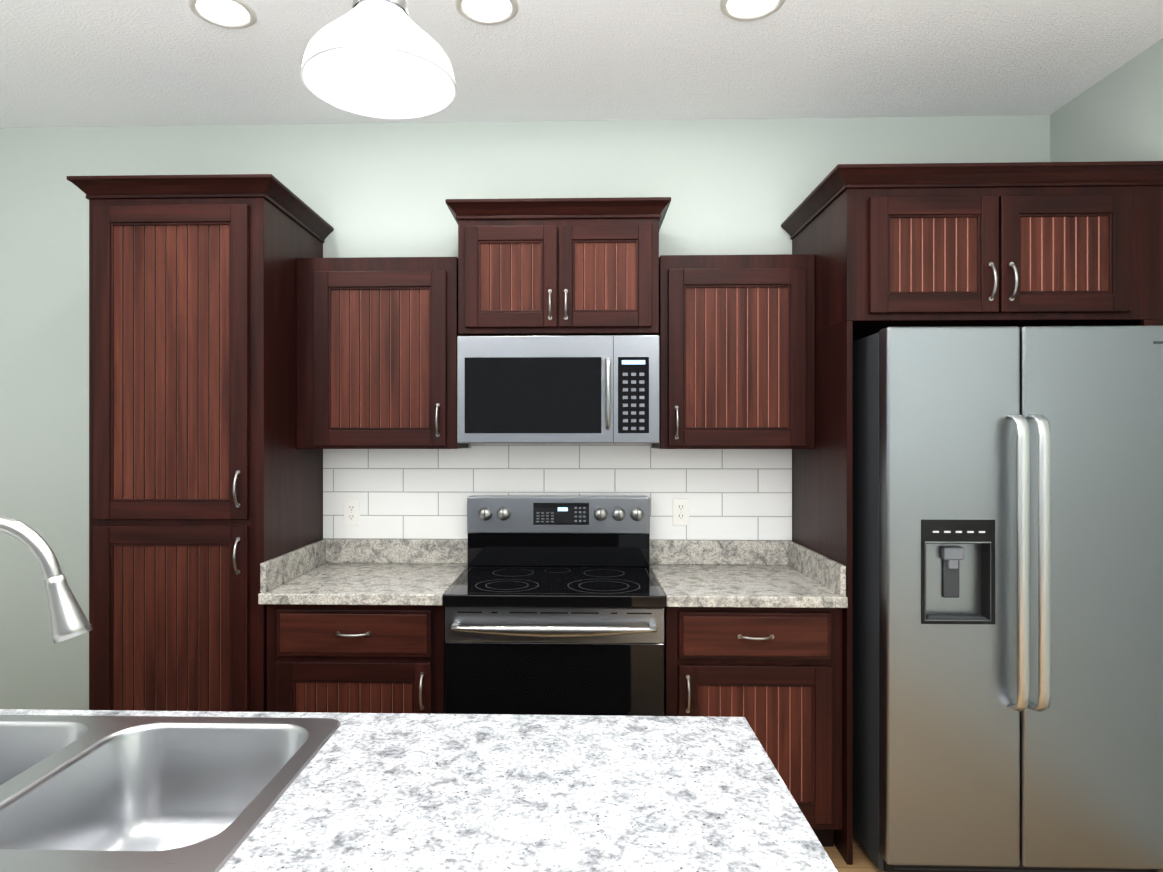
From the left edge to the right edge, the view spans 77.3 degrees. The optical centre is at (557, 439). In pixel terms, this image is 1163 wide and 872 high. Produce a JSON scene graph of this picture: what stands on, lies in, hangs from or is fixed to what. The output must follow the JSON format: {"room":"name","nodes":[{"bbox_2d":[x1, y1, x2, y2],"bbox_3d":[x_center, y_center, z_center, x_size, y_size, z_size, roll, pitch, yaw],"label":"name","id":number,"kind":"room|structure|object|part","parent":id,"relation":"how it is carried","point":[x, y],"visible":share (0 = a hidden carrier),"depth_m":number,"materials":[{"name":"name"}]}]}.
{"room":"kitchen","nodes":[
{"label":"kitchen","id":0,"kind":"room"},
{"bbox_2d":[0,115,1049,709],"bbox_3d":[-0.646,0.036,3.202,5.670,2.820,0.100,0,0,2],"label":"wall","id":1,"kind":"structure","parent":0,"point":[726,185],"depth_m":3.16,"materials":[{"name":"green paint"}]},
{"bbox_2d":[296,257,468,448],"bbox_3d":[-0.705,-0.339,2.969,0.634,0.750,0.366,0,0,2],"label":"upper cabinet","id":2,"kind":"object","parent":1,"relation":"attached to","point":[376,352],"visible":0.98,"depth_m":2.83,"materials":[{"name":"brown wood"}]},
{"bbox_2d":[323,443,791,539],"bbox_3d":[-0.008,0.581,3.130,2.018,1.130,0.008,0,0,2],"label":"tile backsplash","id":3,"kind":"structure","parent":1,"relation":"attached to","point":[738,494],"depth_m":3.13,"materials":[{"name":"white tile"}]},
{"bbox_2d":[344,499,359,525],"bbox_3d":[-0.890,0.315,3.147,0.070,0.115,0.007,0,0,2],"label":"electrical outlet","id":4,"kind":"object","parent":3,"relation":"attached to","point":[351,512],"visible":1,"depth_m":3.15,"materials":[{"name":"white plastic"}]},
{"bbox_2d":[673,498,688,524],"bbox_3d":[0.528,0.309,3.107,0.070,0.115,0.007,0,0,2],"label":"electrical outlet","id":5,"kind":"object","parent":3,"relation":"attached to","point":[680,511],"visible":1,"depth_m":3.10,"materials":[{"name":"white plastic"}]},
{"bbox_2d":[445,197,670,335],"bbox_3d":[0.008,-0.654,2.918,0.847,0.501,0.428,0,0,2],"label":"upper cabinet","id":6,"kind":"object","parent":1,"relation":"attached to","point":[556,266],"visible":1,"depth_m":2.75,"materials":[{"name":"brown wood"}]},
{"bbox_2d":[457,335,659,442],"bbox_3d":[0.007,-0.189,2.912,0.763,0.406,0.440,0,0,2],"label":"microwave","id":7,"kind":"object","parent":6,"relation":"attached to","point":[565,389],"visible":1,"depth_m":2.73,"materials":[{"name":"grey metal"}]},
{"bbox_2d":[652,254,814,448],"bbox_3d":[0.699,-0.339,2.930,0.594,0.750,0.366,0,0,2],"label":"upper cabinet","id":8,"kind":"object","parent":1,"relation":"attached to","point":[736,333],"visible":1,"depth_m":2.79,"materials":[{"name":"brown wood"}]},
{"bbox_2d":[0,0,1162,127],"bbox_3d":[-0.724,-1.415,0.404,5.670,0.080,5.700,0,0,2],"label":"ceiling","id":9,"kind":"structure","parent":0,"point":[87,63],"depth_m":2.63,"materials":[{"name":"white paint"}]},
{"bbox_2d":[188,0,256,28],"bbox_3d":[-1.069,-1.370,2.324,0.200,0.008,0.200,0,0,2],"label":"recessed light","id":10,"kind":"object","parent":9,"relation":"in","point":[235,14],"visible":1,"depth_m":2.33,"materials":[{"name":"white"}]},
{"bbox_2d":[300,0,456,119],"bbox_3d":[-0.260,-0.937,1.071,0.224,0.874,0.224,0,0,2],"label":"pendant light","id":11,"kind":"object","parent":9,"relation":"hanging from","point":[384,59],"visible":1,"depth_m":1.06,"materials":[{"name":"white glass"}]},
{"bbox_3d":[-0.260,-0.549,1.071,0.068,0.098,0.068,0,0,2],"label":"bulb","id":12,"kind":"part","parent":11,"relation":"part of","materials":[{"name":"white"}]},
{"bbox_2d":[455,0,517,24],"bbox_3d":[-0.223,-1.370,2.301,0.200,0.008,0.200,0,0,2],"label":"recessed light","id":13,"kind":"object","parent":9,"relation":"in","point":[489,12],"visible":1,"depth_m":2.32,"materials":[{"name":"white"}]},
{"bbox_2d":[720,0,784,20],"bbox_3d":[0.612,-1.370,2.278,0.200,0.008,0.200,0,0,2],"label":"recessed light","id":14,"kind":"object","parent":9,"relation":"in","point":[744,10],"visible":1,"depth_m":2.31,"materials":[{"name":"white"}]},
{"bbox_2d":[823,833,1162,871],"bbox_3d":[-0.724,1.475,0.403,5.670,0.060,5.700,0,0,2],"label":"floor","id":15,"kind":"structure","parent":0,"point":[863,861],"depth_m":2.50,"materials":[{"name":"brown wood"}]},
{"bbox_2d":[67,174,333,711],"bbox_3d":[-1.342,0.263,2.841,0.724,2.366,0.656,0,0,2],"label":"pantry cabinet","id":16,"kind":"object","parent":15,"relation":"on","point":[205,487],"visible":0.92,"depth_m":2.56,"materials":[{"name":"brown wood"}]},
{"bbox_2d":[267,604,445,713],"bbox_3d":[-0.703,1.009,2.824,0.629,0.875,0.656,0,0,2],"label":"base cabinet","id":17,"kind":"object","parent":15,"relation":"on","point":[356,658],"visible":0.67,"depth_m":2.54,"materials":[{"name":"brown wood"}]},
{"bbox_2d":[258,539,467,605],"bbox_3d":[-0.705,0.500,2.827,0.641,0.140,0.650,0,0,2],"label":"countertop","id":18,"kind":"structure","parent":17,"relation":"on","point":[375,572],"depth_m":2.83,"materials":[{"name":"stone"}]},
{"bbox_2d":[0,516,837,871],"bbox_3d":[-1.151,0.768,0.870,2.990,1.354,1.130,0,0,2],"label":"kitchen island","id":19,"kind":"object","parent":15,"relation":"on","point":[104,790],"visible":1,"depth_m":1.13,"materials":[{"name":"stone"}]},
{"bbox_2d":[0,709,837,871],"bbox_3d":[-1.151,0.550,0.870,2.990,0.038,1.130,0,0,2],"label":"island countertop","id":20,"kind":"structure","parent":19,"relation":"on","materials":[{"name":"stone"}]},
{"bbox_2d":[0,516,92,643],"bbox_3d":[-0.713,0.310,0.861,0.290,0.437,0.109,0,0,2],"label":"faucet","id":21,"kind":"object","parent":20,"relation":"on","point":[68,620],"depth_m":0.87,"materials":[{"name":"silver metal"}]},
{"bbox_2d":[0,715,340,871],"bbox_3d":[-0.830,0.632,1.115,0.839,0.206,0.560,0,0,2],"label":"sink","id":22,"kind":"object","parent":20,"relation":"in","point":[79,793],"depth_m":1.32,"materials":[{"name":"silver metal"}]},
{"bbox_2d":[442,495,665,715],"bbox_3d":[-0.003,0.842,2.765,0.760,1.208,0.682,0,0,2],"label":"range","id":23,"kind":"object","parent":15,"relation":"on","point":[554,604],"visible":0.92,"depth_m":2.49,"materials":[{"name":"silver metal"}]},
{"bbox_2d":[664,606,841,846],"bbox_3d":[0.688,1.009,2.785,0.607,0.875,0.656,0,0,2],"label":"base cabinet","id":24,"kind":"object","parent":15,"relation":"on","point":[773,676],"visible":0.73,"depth_m":2.50,"materials":[{"name":"brown wood"}]},
{"bbox_2d":[649,540,847,607],"bbox_3d":[0.686,0.500,2.788,0.611,0.140,0.650,0,0,2],"label":"countertop","id":25,"kind":"structure","parent":24,"relation":"on","point":[748,573],"depth_m":2.79,"materials":[{"name":"stone"}]},
{"bbox_2d":[781,161,1162,869],"bbox_3d":[1.510,0.263,2.745,1.130,2.366,0.691,0,0,2],"label":"tall cabinet","id":26,"kind":"object","parent":15,"relation":"on","point":[989,245],"visible":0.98,"depth_m":2.45,"materials":[{"name":"brown wood"}]},
{"bbox_2d":[853,326,1162,871],"bbox_3d":[1.516,0.542,2.647,0.912,1.807,0.821,0,0,2],"label":"refrigerator","id":27,"kind":"object","parent":15,"relation":"on","point":[1007,598],"visible":1,"depth_m":2.31,"materials":[{"name":"grey metal"}]},
{"bbox_3d":[1.262,0.498,2.344,0.420,1.719,0.070,0,0,2],"label":"door","id":28,"kind":"part","parent":27,"relation":"part of","materials":[{"name":"silver metal"}]},
{"bbox_2d":[1050,38,1162,161],"bbox_3d":[2.059,0.035,0.276,0.100,2.820,5.600,0,0,2],"label":"wall","id":29,"kind":"structure","parent":0,"point":[1116,115],"depth_m":2.69,"materials":[{"name":"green paint"}]}
]}

